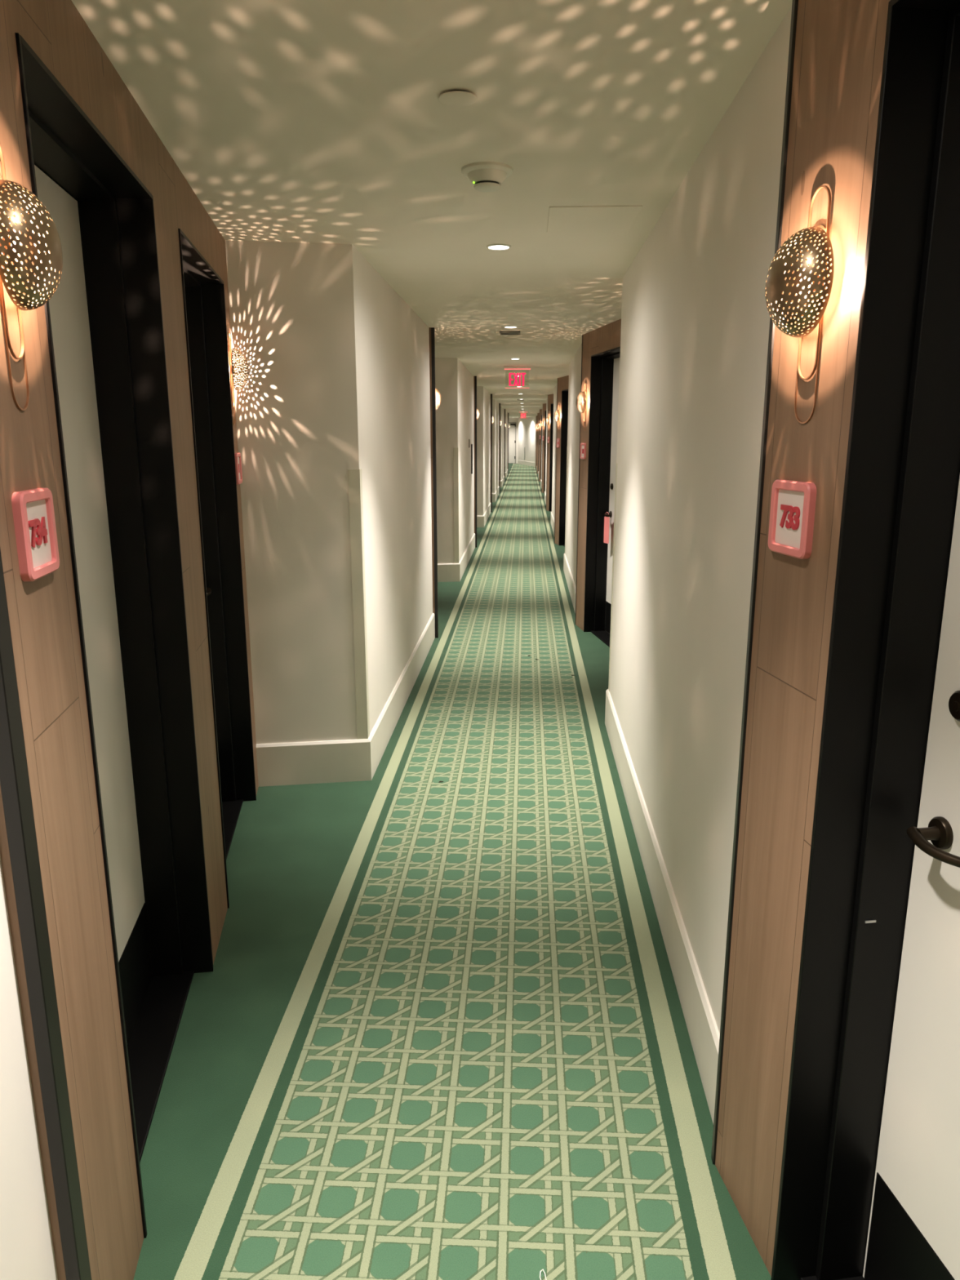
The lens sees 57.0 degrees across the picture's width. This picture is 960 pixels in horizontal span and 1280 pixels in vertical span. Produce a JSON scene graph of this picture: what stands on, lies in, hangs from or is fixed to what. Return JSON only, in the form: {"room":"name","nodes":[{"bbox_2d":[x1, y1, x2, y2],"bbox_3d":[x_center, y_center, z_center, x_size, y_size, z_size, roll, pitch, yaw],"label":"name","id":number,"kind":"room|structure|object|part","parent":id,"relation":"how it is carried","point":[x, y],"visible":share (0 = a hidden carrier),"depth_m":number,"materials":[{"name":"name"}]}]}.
{"room":"hotel corridor","nodes":[
{"label":"hotel corridor","id":0,"kind":"room"},
{"bbox_2d":[0,855,57,1279],"bbox_3d":[-1.300,0.752,-1.305,0.950,2.433,5.386,1,13,3],"label":"wall","id":1,"kind":"structure","parent":0,"point":[26,1242],"depth_m":1.32,"materials":[{"name":"beige paint"}]},
{"bbox_2d":[0,549,91,1279],"bbox_3d":[-0.672,0.153,1.248,0.044,2.433,0.032,1,13,3],"label":"trim","id":2,"kind":"structure","parent":1,"relation":"attached to","point":[19,852],"depth_m":1.32,"materials":[{"name":"brown wood"}]},
{"bbox_2d":[0,0,258,1279],"bbox_3d":[-0.881,-0.170,2.628,0.036,2.433,2.785,-2,13,-8],"label":"wall","id":3,"kind":"structure","parent":0,"point":[42,614],"depth_m":1.54,"materials":[{"name":"brown wood"}]},
{"bbox_2d":[0,144,62,410],"bbox_3d":[-0.648,-0.528,1.284,0.076,0.378,0.172,-2,13,-8],"label":"wall sconce","id":4,"kind":"object","parent":3,"relation":"attached to","point":[41,227],"visible":1,"depth_m":1.24,"materials":[{"name":"gold metal"}]},
{"bbox_3d":[-0.676,-0.566,1.271,0.020,0.060,0.060,-2,13,-8],"label":"plate","id":5,"kind":"part","parent":4,"relation":"part of","materials":[{"name":"metal"}]},
{"bbox_3d":[-0.640,-0.567,1.276,0.060,0.172,0.172,-2,13,-8],"label":"lamp shade","id":6,"kind":"part","parent":4,"relation":"part of","materials":[{"name":"gold metal"}]},
{"bbox_2d":[11,488,59,582],"bbox_3d":[-0.676,-0.163,1.350,0.015,0.131,0.138,-2,13,-8],"label":"number sign","id":7,"kind":"object","parent":3,"relation":"attached to","point":[33,509],"visible":1,"depth_m":1.33,"materials":[{"name":"pink plastic"}]},
{"bbox_3d":[-0.679,-0.163,1.350,0.008,0.100,0.107,-2,13,-8],"label":"sign panel","id":8,"kind":"part","parent":7,"relation":"part of","materials":[{"name":"white plastic"}]},
{"bbox_2d":[15,32,213,1238],"bbox_3d":[-0.881,0.061,2.054,0.220,2.245,0.973,-2,13,-8],"label":"door","id":9,"kind":"structure","parent":3,"relation":"in","point":[104,315],"depth_m":2.38,"materials":[{"name":"black wood"}]},
{"bbox_3d":[-0.950,1.018,2.268,0.005,0.252,0.897,-2,13,-8],"label":"kick plate","id":10,"kind":"part","parent":9,"relation":"part of","materials":[{"name":"black metal"}]},
{"bbox_2d":[177,228,256,908],"bbox_3d":[-1.074,-0.242,3.348,0.220,2.245,0.978,-2,13,-8],"label":"door","id":11,"kind":"structure","parent":3,"relation":"in","point":[203,289],"depth_m":3.75,"materials":[{"name":"black wood"}]},
{"bbox_3d":[-1.162,-0.200,3.707,0.063,0.054,0.142,-2,13,-8],"label":"handle","id":12,"kind":"part","parent":11,"relation":"part of","materials":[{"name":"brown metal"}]},
{"bbox_2d":[227,331,248,425],"bbox_3d":[-1.013,-1.103,3.736,0.076,0.378,0.172,-2,13,-8],"label":"wall sconce","id":13,"kind":"object","parent":3,"relation":"attached to","point":[242,377],"visible":1,"depth_m":3.69,"materials":[{"name":"gold metal"}]},
{"bbox_3d":[-1.041,-1.140,3.724,0.020,0.060,0.060,-2,13,-8],"label":"plate","id":14,"kind":"part","parent":13,"relation":"part of","materials":[{"name":"metal"}]},
{"bbox_3d":[-1.006,-1.141,3.729,0.060,0.172,0.172,-2,13,-8],"label":"lamp shade","id":15,"kind":"part","parent":13,"relation":"part of","materials":[{"name":"gold metal"}]},
{"bbox_2d":[234,453,242,484],"bbox_3d":[-1.043,-0.741,3.817,0.014,0.131,0.138,-2,13,-8],"label":"number sign","id":16,"kind":"object","parent":3,"relation":"attached to","point":[237,455],"visible":1,"depth_m":3.79,"materials":[{"name":"pink plastic"}]},
{"bbox_2d":[225,240,432,744],"bbox_3d":[-0.943,-0.846,5.512,0.950,2.433,3.211,1,13,3],"label":"wall","id":17,"kind":"structure","parent":0,"point":[338,382],"depth_m":4.06,"materials":[{"name":"beige paint"}]},
{"bbox_2d":[256,613,435,786],"bbox_3d":[-0.718,0.240,5.750,0.530,0.210,3.192,1,13,3],"label":"baseboard","id":18,"kind":"structure","parent":17,"relation":"attached to","point":[344,760],"depth_m":4.27,"materials":[{"name":"paint"}]},
{"bbox_2d":[347,468,369,739],"bbox_3d":[-0.554,-0.148,4.138,0.035,1.280,0.080,12,18,41],"label":"guard","id":19,"kind":"object","parent":17,"relation":"attached to","point":[355,481],"visible":1,"depth_m":4.12,"materials":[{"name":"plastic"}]},
{"bbox_2d":[429,327,438,637],"bbox_3d":[-0.369,-1.205,7.043,0.044,2.433,0.032,1,13,3],"label":"trim","id":20,"kind":"structure","parent":17,"relation":"attached to","point":[432,330],"depth_m":7.01,"materials":[{"name":"brown wood"}]},
{"bbox_2d":[71,0,792,417],"bbox_3d":[1.190,-6.144,22.563,4.600,0.100,55.200,1,13,3],"label":"ceiling","id":21,"kind":"structure","parent":0,"point":[287,121],"depth_m":2.31,"materials":[{"name":"paint"}]},
{"bbox_2d":[439,89,477,106],"bbox_3d":[-0.052,-1.293,2.108,0.092,0.011,0.092,1,13,3],"label":"plate","id":22,"kind":"object","parent":21,"relation":"attached to","point":[455,98],"visible":1,"depth_m":2.10,"materials":[{"name":"paint"}]},
{"bbox_2d":[461,161,512,191],"bbox_3d":[0.022,-1.410,2.708,0.158,0.056,0.158,1,13,3],"label":"smoke detector","id":23,"kind":"object","parent":21,"relation":"attached to","point":[486,176],"visible":1,"depth_m":2.67,"materials":[{"name":"white plastic"}]},
{"bbox_2d":[486,243,511,249],"bbox_3d":[0.081,-1.694,3.810,0.106,0.006,0.106,1,13,3],"label":"recessed light","id":24,"kind":"object","parent":21,"relation":"in","point":[498,246],"visible":1,"depth_m":3.80,"materials":[{"name":"grey glass"}]},
{"bbox_2d":[499,330,519,335],"bbox_3d":[0.240,-2.449,7.055,0.164,0.016,0.164,1,13,3],"label":"ceiling vent","id":25,"kind":"object","parent":21,"relation":"in","point":[501,332],"visible":1,"depth_m":7.00,"materials":[{"name":"grey plastic"}]},
{"bbox_2d":[503,325,517,328],"bbox_3d":[0.232,-2.369,6.690,0.106,0.006,0.106,1,13,3],"label":"recessed light","id":26,"kind":"object","parent":21,"relation":"in","point":[505,326],"visible":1,"depth_m":6.67,"materials":[{"name":"grey glass"}]},
{"bbox_2d":[503,366,530,388],"bbox_3d":[0.456,-3.205,10.795,0.330,0.252,0.056,1,13,3],"label":"exit sign","id":27,"kind":"object","parent":21,"relation":"hanging from","point":[504,367],"visible":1,"depth_m":10.79,"materials":[{"name":"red plastic"}]},
{"bbox_2d":[519,411,528,418],"bbox_3d":[1.652,-8.549,33.596,0.330,0.252,0.056,1,13,3],"label":"exit sign","id":28,"kind":"object","parent":21,"relation":"hanging from","point":[519,411],"visible":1,"depth_m":33.59,"materials":[{"name":"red plastic"}]},
{"bbox_2d":[546,205,642,232],"bbox_3d":[0.421,-1.583,3.330,0.330,0.004,0.400,1,13,3],"label":"ceiling hatch","id":29,"kind":"object","parent":21,"relation":"attached to","point":[592,218],"visible":1,"depth_m":3.30,"materials":[{"name":"paint"}]},
{"bbox_2d":[133,463,771,1279],"bbox_3d":[1.192,-3.678,23.141,4.600,0.100,55.200,1,13,3],"label":"floor","id":30,"kind":"structure","parent":0,"point":[436,1030],"depth_m":2.55,"materials":[{"name":"carpet"}]},
{"bbox_2d":[435,358,474,563],"bbox_3d":[-0.642,-2.196,11.272,0.950,2.433,3.211,1,13,3],"label":"wall","id":31,"kind":"structure","parent":0,"point":[455,415],"depth_m":9.90,"materials":[{"name":"beige paint"}]},
{"bbox_2d":[437,533,475,582],"bbox_3d":[-0.417,-1.110,11.510,0.530,0.210,3.192,1,13,3],"label":"baseboard","id":32,"kind":"structure","parent":31,"relation":"attached to","point":[446,572],"depth_m":10.05,"materials":[{"name":"paint"}]},
{"bbox_2d":[453,447,459,563],"bbox_3d":[-0.253,-1.498,9.898,0.035,1.280,0.080,12,18,41],"label":"guard","id":33,"kind":"object","parent":31,"relation":"attached to","point":[456,558],"visible":1,"depth_m":9.88,"materials":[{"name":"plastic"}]},
{"bbox_2d":[471,444,472,474],"bbox_3d":[-0.112,-2.482,12.125,0.018,0.400,0.036,1,13,3],"label":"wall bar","id":34,"kind":"object","parent":31,"relation":"attached to","point":[471,444],"visible":1,"depth_m":12.11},
{"bbox_2d":[473,376,476,547],"bbox_3d":[-0.068,-2.555,12.803,0.044,2.433,0.032,1,13,3],"label":"trim","id":35,"kind":"structure","parent":31,"relation":"attached to","point":[474,377],"depth_m":12.76,"materials":[{"name":"brown wood"}]},
{"bbox_2d":[476,386,490,515],"bbox_3d":[-0.340,-3.546,17.032,0.950,2.433,3.211,1,13,3],"label":"wall","id":36,"kind":"structure","parent":0,"point":[483,396],"depth_m":15.74,"materials":[{"name":"beige paint"}]},
{"bbox_2d":[476,502,490,527],"bbox_3d":[-0.115,-2.460,17.270,0.530,0.210,3.192,1,13,3],"label":"baseboard","id":37,"kind":"structure","parent":36,"relation":"attached to","point":[481,520],"depth_m":15.82,"materials":[{"name":"paint"}]},
{"bbox_2d":[489,394,492,512],"bbox_3d":[0.234,-3.905,18.562,0.044,2.433,0.032,1,13,3],"label":"trim","id":38,"kind":"structure","parent":36,"relation":"attached to","point":[491,471],"depth_m":18.58,"materials":[{"name":"brown wood"}]},
{"bbox_2d":[492,399,498,493],"bbox_3d":[-0.039,-4.896,22.791,0.950,2.433,3.211,1,13,3],"label":"wall","id":39,"kind":"structure","parent":0,"point":[495,403],"depth_m":21.67,"materials":[{"name":"beige paint"}]},
{"bbox_2d":[492,486,498,502],"bbox_3d":[0.186,-3.810,23.029,0.530,0.210,3.192,1,13,3],"label":"baseboard","id":40,"kind":"structure","parent":39,"relation":"attached to","point":[495,495],"depth_m":21.93,"materials":[{"name":"paint"}]},
{"bbox_2d":[498,403,500,493],"bbox_3d":[0.535,-5.255,24.322,0.044,2.433,0.032,1,13,3],"label":"trim","id":41,"kind":"structure","parent":39,"relation":"attached to","point":[499,403],"depth_m":24.31,"materials":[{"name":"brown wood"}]},
{"bbox_2d":[500,406,504,480],"bbox_3d":[0.262,-6.246,28.551,0.950,2.433,3.211,1,13,3],"label":"wall","id":42,"kind":"structure","parent":0,"point":[502,410],"depth_m":27.73,"materials":[{"name":"beige paint"}]},
{"bbox_2d":[500,475,504,487],"bbox_3d":[0.487,-5.160,28.789,0.530,0.210,3.192,1,13,3],"label":"baseboard","id":43,"kind":"structure","parent":42,"relation":"attached to","point":[502,481],"depth_m":27.99,"materials":[{"name":"paint"}]},
{"bbox_2d":[503,408,505,482],"bbox_3d":[0.836,-6.605,30.082,0.044,2.433,0.032,1,13,3],"label":"trim","id":44,"kind":"structure","parent":42,"relation":"attached to","point":[504,409],"depth_m":30.11,"materials":[{"name":"brown wood"}]},
{"bbox_2d":[505,410,507,472],"bbox_3d":[0.564,-7.596,34.311,0.950,2.433,3.211,1,13,3],"label":"wall","id":45,"kind":"structure","parent":0,"point":[506,412],"depth_m":33.81,"materials":[{"name":"beige paint"}]},
{"bbox_2d":[507,413,508,474],"bbox_3d":[1.138,-7.955,35.842,0.044,2.433,0.032,1,13,3],"label":"trim","id":46,"kind":"structure","parent":45,"relation":"attached to","point":[508,413],"depth_m":35.82,"materials":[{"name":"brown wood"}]},
{"bbox_2d":[508,417,518,463],"bbox_3d":[1.181,-10.965,48.687,1.880,2.433,0.200,1,13,3],"label":"wall","id":47,"kind":"structure","parent":0,"point":[510,420],"depth_m":48.45,"materials":[{"name":"beige paint"}]},
{"bbox_2d":[508,422,515,463],"bbox_3d":[1.546,-10.830,48.617,0.860,2.200,0.360,1,13,3],"label":"door","id":48,"kind":"structure","parent":47,"relation":"in","point":[512,429],"depth_m":48.61,"materials":[{"name":"white paint"}]},
{"bbox_3d":[1.550,-10.846,48.685,0.860,2.200,0.220,1,13,3],"label":"frame","id":49,"kind":"part","parent":48,"relation":"part of","materials":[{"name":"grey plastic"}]},
{"bbox_2d":[518,416,536,462],"bbox_3d":[3.045,-10.368,46.133,2.130,2.433,5.650,1,13,3],"label":"wall","id":50,"kind":"structure","parent":0,"point":[526,430],"depth_m":45.68,"materials":[{"name":"beige paint"}]},
{"bbox_2d":[517,459,535,466],"bbox_3d":[2.436,-9.190,45.976,0.015,0.210,4.848,-2,13,-8],"label":"baseboard","id":51,"kind":"structure","parent":50,"relation":"attached to","point":[520,462],"depth_m":45.93,"materials":[{"name":"paint"}]},
{"bbox_2d":[535,415,537,468],"bbox_3d":[2.862,-9.117,40.796,0.036,2.433,2.700,-2,13,-8],"label":"wall","id":52,"kind":"structure","parent":0,"point":[536,415],"depth_m":41.96,"materials":[{"name":"brown wood"}]},
{"bbox_2d":[537,413,539,473],"bbox_3d":[2.561,-7.767,35.036,0.036,2.433,2.700,-2,13,-8],"label":"wall","id":53,"kind":"structure","parent":0,"point":[538,413],"depth_m":36.17,"materials":[{"name":"brown wood"}]},
{"bbox_2d":[537,417,539,471],"bbox_3d":[2.566,-7.807,35.617,0.220,2.245,0.975,-2,13,-8],"label":"door","id":54,"kind":"structure","parent":53,"relation":"in","point":[539,418],"depth_m":36.18,"materials":[{"name":"black wood"}]},
{"bbox_2d":[538,408,542,481],"bbox_3d":[2.260,-6.417,29.276,0.036,2.433,2.700,-2,13,-8],"label":"wall","id":55,"kind":"structure","parent":0,"point":[540,410],"depth_m":30.42,"materials":[{"name":"brown wood"}]},
{"bbox_2d":[540,414,542,479],"bbox_3d":[2.265,-6.457,29.858,0.220,2.245,0.975,-2,13,-8],"label":"door","id":56,"kind":"structure","parent":55,"relation":"in","point":[541,415],"depth_m":30.30,"materials":[{"name":"black wood"}]},
{"bbox_2d":[541,406,542,480],"bbox_3d":[2.473,-5.740,26.385,1.209,2.433,3.295,1,13,3],"label":"wall","id":57,"kind":"structure","parent":0,"point":[542,406],"depth_m":27.49,"materials":[{"name":"beige paint"}]},
{"bbox_2d":[542,403,546,493],"bbox_3d":[1.958,-5.067,23.517,0.036,2.433,2.700,-2,13,-8],"label":"wall","id":58,"kind":"structure","parent":0,"point":[544,404],"depth_m":24.66,"materials":[{"name":"brown wood"}]},
{"bbox_2d":[543,410,546,493],"bbox_3d":[1.963,-5.107,24.098,0.220,2.245,0.975,-2,13,-8],"label":"door","id":59,"kind":"structure","parent":58,"relation":"in","point":[545,411],"depth_m":24.52,"materials":[{"name":"black wood"}]},
{"bbox_2d":[545,399,547,493],"bbox_3d":[2.171,-4.390,20.625,1.209,2.433,3.295,1,13,3],"label":"wall","id":60,"kind":"structure","parent":0,"point":[547,399],"depth_m":21.48,"materials":[{"name":"beige paint"}]},
{"bbox_2d":[546,394,553,511],"bbox_3d":[1.657,-3.717,17.757,0.036,2.433,2.700,-2,13,-8],"label":"wall","id":61,"kind":"structure","parent":0,"point":[550,397],"depth_m":18.91,"materials":[{"name":"brown wood"}]},
{"bbox_2d":[546,426,547,492],"bbox_3d":[1.472,-4.024,19.065,0.058,2.433,0.038,1,13,3],"label":"trim","id":62,"kind":"structure","parent":61,"relation":"attached to","point":[547,426],"depth_m":19.17,"materials":[{"name":"brown wood"}]},
{"bbox_2d":[545,416,549,428],"bbox_3d":[1.429,-4.608,18.765,0.076,0.378,0.172,-2,13,-8],"label":"wall sconce","id":63,"kind":"object","parent":61,"relation":"attached to","point":[547,420],"visible":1,"depth_m":18.70,"materials":[{"name":"gold metal"}]},
{"bbox_3d":[1.421,-4.646,18.755,0.060,0.172,0.172,-2,13,-8],"label":"lamp shade","id":64,"kind":"part","parent":63,"relation":"part of","materials":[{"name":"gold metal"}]},
{"bbox_2d":[548,403,553,511],"bbox_3d":[1.662,-3.757,18.338,0.220,2.245,0.975,-2,13,-8],"label":"door","id":65,"kind":"structure","parent":61,"relation":"in","point":[552,404],"depth_m":18.78,"materials":[{"name":"black wood"}]},
{"bbox_2d":[551,382,557,520],"bbox_3d":[1.870,-3.040,14.865,1.209,2.433,3.295,1,13,3],"label":"wall","id":66,"kind":"structure","parent":0,"point":[555,389],"depth_m":15.36,"materials":[{"name":"beige paint"}]},
{"bbox_2d":[550,511,555,534],"bbox_3d":[1.502,-1.963,15.142,0.500,0.210,3.275,1,13,3],"label":"baseboard","id":67,"kind":"structure","parent":66,"relation":"attached to","point":[552,519],"depth_m":15.54,"materials":[{"name":"paint"}]},
{"bbox_2d":[555,375,568,545],"bbox_3d":[1.356,-2.367,11.997,0.036,2.433,2.700,-2,13,-8],"label":"wall","id":68,"kind":"structure","parent":0,"point":[562,382],"depth_m":13.13,"materials":[{"name":"brown wood"}]},
{"bbox_2d":[554,391,557,542],"bbox_3d":[1.170,-2.674,13.305,0.058,2.433,0.038,1,13,3],"label":"trim","id":69,"kind":"structure","parent":68,"relation":"attached to","point":[557,392],"depth_m":13.36,"materials":[{"name":"brown wood"}]},
{"bbox_2d":[554,405,559,426],"bbox_3d":[1.127,-3.258,13.005,0.076,0.378,0.172,-2,13,-8],"label":"wall sconce","id":70,"kind":"object","parent":68,"relation":"attached to","point":[557,412],"visible":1,"depth_m":12.96,"materials":[{"name":"gold metal"}]},
{"bbox_3d":[1.119,-3.296,12.995,0.060,0.172,0.172,-2,13,-8],"label":"lamp shade","id":71,"kind":"part","parent":70,"relation":"part of","materials":[{"name":"gold metal"}]},
{"bbox_2d":[556,438,559,447],"bbox_3d":[1.157,-2.917,13.097,0.015,0.131,0.138,-2,13,-8],"label":"number sign","id":72,"kind":"object","parent":68,"relation":"attached to","point":[557,439],"visible":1,"depth_m":13.07,"materials":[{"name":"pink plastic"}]},
{"bbox_2d":[558,389,568,546],"bbox_3d":[1.361,-2.407,12.579,0.220,2.245,0.975,-2,13,-8],"label":"door","id":73,"kind":"structure","parent":68,"relation":"in","point":[564,420],"depth_m":13.02,"materials":[{"name":"black wood"}]},
{"bbox_2d":[564,343,582,586],"bbox_3d":[1.569,-1.690,9.106,1.209,2.433,3.295,1,13,3],"label":"wall","id":74,"kind":"structure","parent":0,"point":[575,366],"depth_m":9.19,"materials":[{"name":"beige paint"}]},
{"bbox_2d":[564,451,567,546],"bbox_3d":[1.054,-1.687,10.699,0.035,1.280,0.080,12,18,41],"label":"guard","id":75,"kind":"object","parent":74,"relation":"attached to","point":[566,451],"visible":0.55,"depth_m":10.67,"materials":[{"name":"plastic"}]},
{"bbox_2d":[563,553,576,613],"bbox_3d":[1.201,-0.613,9.382,0.500,0.210,3.275,1,13,3],"label":"baseboard","id":76,"kind":"structure","parent":74,"relation":"attached to","point":[571,584],"depth_m":9.34,"materials":[{"name":"paint"}]},
{"bbox_2d":[575,319,621,631],"bbox_3d":[1.054,-1.017,6.237,0.036,2.433,2.700,-2,13,-8],"label":"wall","id":77,"kind":"structure","parent":0,"point":[606,337],"depth_m":7.30,"materials":[{"name":"brown wood"}]},
{"bbox_2d":[574,334,582,624],"bbox_3d":[0.869,-1.324,7.545,0.058,2.433,0.038,1,13,3],"label":"trim","id":78,"kind":"structure","parent":77,"relation":"attached to","point":[582,335],"depth_m":7.54,"materials":[{"name":"brown wood"}]},
{"bbox_2d":[576,382,586,431],"bbox_3d":[0.826,-1.908,7.245,0.076,0.378,0.172,-2,13,-8],"label":"wall sconce","id":79,"kind":"object","parent":77,"relation":"attached to","point":[580,403],"visible":1,"depth_m":7.19,"materials":[{"name":"gold metal"}]},
{"bbox_3d":[0.818,-1.946,7.235,0.060,0.172,0.172,-2,13,-8],"label":"lamp shade","id":80,"kind":"part","parent":79,"relation":"part of","materials":[{"name":"gold metal"}]},
{"bbox_2d":[580,443,586,459],"bbox_3d":[0.856,-1.567,7.337,0.015,0.131,0.138,-2,13,-8],"label":"number sign","id":81,"kind":"object","parent":77,"relation":"attached to","point":[583,446],"visible":1,"depth_m":7.33,"materials":[{"name":"pink plastic"}]},
{"bbox_3d":[0.859,-1.567,7.337,0.008,0.100,0.107,-2,13,-8],"label":"sign panel","id":82,"kind":"part","parent":81,"relation":"part of","materials":[{"name":"white plastic"}]},
{"bbox_2d":[583,346,620,647],"bbox_3d":[1.059,-1.057,6.819,0.220,2.245,0.975,-2,13,-8],"label":"door","id":83,"kind":"structure","parent":77,"relation":"in","point":[605,366],"depth_m":7.23,"materials":[{"name":"black wood"}]},
{"bbox_2d":[603,511,609,543],"bbox_3d":[1.030,-0.913,7.189,0.004,0.254,0.085,-5,14,-20],"label":"hanger","id":84,"kind":"object","parent":83,"relation":"hanging from","point":[606,519],"visible":1,"depth_m":7.19,"materials":[{"name":"pink plastic"}]},
{"bbox_3d":[1.129,-0.105,7.052,0.005,0.252,0.899,-2,13,-8],"label":"kick plate","id":85,"kind":"part","parent":83,"relation":"part of","materials":[{"name":"black metal"}]},
{"bbox_3d":[1.048,-1.018,7.187,0.063,0.054,0.142,-2,13,-8],"label":"handle","id":86,"kind":"part","parent":83,"relation":"part of","materials":[{"name":"brown metal"}]},
{"bbox_2d":[609,6,791,1034],"bbox_3d":[1.267,-0.340,3.346,1.209,2.433,3.295,1,13,3],"label":"wall","id":87,"kind":"structure","parent":0,"point":[695,317],"depth_m":2.50,"materials":[{"name":"beige paint"}]},
{"bbox_2d":[608,462,617,691],"bbox_3d":[0.752,-0.337,4.939,0.035,1.280,0.080,12,18,41],"label":"guard","id":88,"kind":"object","parent":87,"relation":"attached to","point":[615,463],"visible":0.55,"depth_m":4.91,"materials":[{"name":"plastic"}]},
{"bbox_2d":[604,688,719,1123],"bbox_3d":[0.899,0.737,3.622,0.500,0.210,3.275,1,13,3],"label":"baseboard","id":89,"kind":"structure","parent":87,"relation":"attached to","point":[702,1028],"depth_m":2.79,"materials":[{"name":"paint"}]},
{"bbox_2d":[715,0,890,1276],"bbox_3d":[0.753,0.333,0.478,0.036,2.433,2.700,-2,13,-8],"label":"wall","id":90,"kind":"structure","parent":0,"point":[840,44],"depth_m":1.59,"materials":[{"name":"brown wood"}]},
{"bbox_2d":[711,0,798,1164],"bbox_3d":[0.567,0.026,1.786,0.058,2.433,0.038,1,13,3],"label":"trim","id":91,"kind":"structure","parent":90,"relation":"attached to","point":[795,2],"depth_m":1.74,"materials":[{"name":"brown wood"}]},
{"bbox_2d":[768,479,816,559],"bbox_3d":[0.554,-0.217,1.577,0.015,0.131,0.138,-2,13,-8],"label":"number sign","id":92,"kind":"object","parent":90,"relation":"attached to","point":[793,503],"visible":1,"depth_m":1.57,"materials":[{"name":"pink plastic"}]},
{"bbox_3d":[0.558,-0.217,1.578,0.008,0.100,0.107,-2,13,-8],"label":"sign panel","id":93,"kind":"part","parent":92,"relation":"part of","materials":[{"name":"white plastic"}]},
{"bbox_2d":[764,185,834,423],"bbox_3d":[0.525,-0.558,1.486,0.076,0.378,0.172,-2,13,-8],"label":"wall sconce","id":94,"kind":"object","parent":90,"relation":"attached to","point":[811,282],"visible":1,"depth_m":1.44,"materials":[{"name":"gold metal"}]},
{"bbox_3d":[0.517,-0.596,1.476,0.060,0.172,0.172,-2,13,-8],"label":"lamp shade","id":95,"kind":"part","parent":94,"relation":"part of","materials":[{"name":"gold metal"}]},
{"bbox_3d":[0.552,-0.597,1.481,0.020,0.060,0.060,-2,13,-8],"label":"plate","id":96,"kind":"part","parent":94,"relation":"part of","materials":[{"name":"metal"}]},
{"bbox_2d":[771,0,959,1279],"bbox_3d":[0.758,0.293,1.059,0.220,2.245,0.975,-2,13,-8],"label":"door","id":97,"kind":"structure","parent":90,"relation":"in","point":[869,1184],"depth_m":1.49,"materials":[{"name":"black wood"}]},
{"bbox_3d":[0.828,1.245,1.293,0.005,0.252,0.899,-2,13,-8],"label":"kick plate","id":98,"kind":"part","parent":97,"relation":"part of","materials":[{"name":"black metal"}]},
{"bbox_3d":[0.746,0.333,1.427,0.063,0.054,0.142,-2,13,-8],"label":"handle","id":99,"kind":"part","parent":97,"relation":"part of","materials":[{"name":"brown metal"}]},
{"bbox_3d":[-0.580,-1.520,8.388,0.035,2.433,2.785,-2,13,-8],"label":"wall","id":100,"kind":"structure","parent":0,"visible":0},
{"bbox_2d":[435,388,441,409],"bbox_3d":[-0.347,-1.879,7.044,0.076,0.378,0.172,-2,13,-8],"label":"wall sconce","id":101,"kind":"object","parent":100,"relation":"attached to","point":[438,398],"visible":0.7,"depth_m":6.98,"materials":[{"name":"white glass"}]},
{"bbox_3d":[-0.279,-2.870,14.147,0.035,2.433,2.785,-2,13,-8],"label":"wall","id":102,"kind":"structure","parent":0,"visible":0},
{"bbox_2d":[476,408,479,419],"bbox_3d":[-0.045,-3.228,12.804,0.076,0.378,0.172,-2,13,-8],"label":"wall sconce","id":103,"kind":"object","parent":102,"relation":"attached to","point":[477,411],"visible":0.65,"depth_m":12.73,"materials":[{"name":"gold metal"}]}
]}

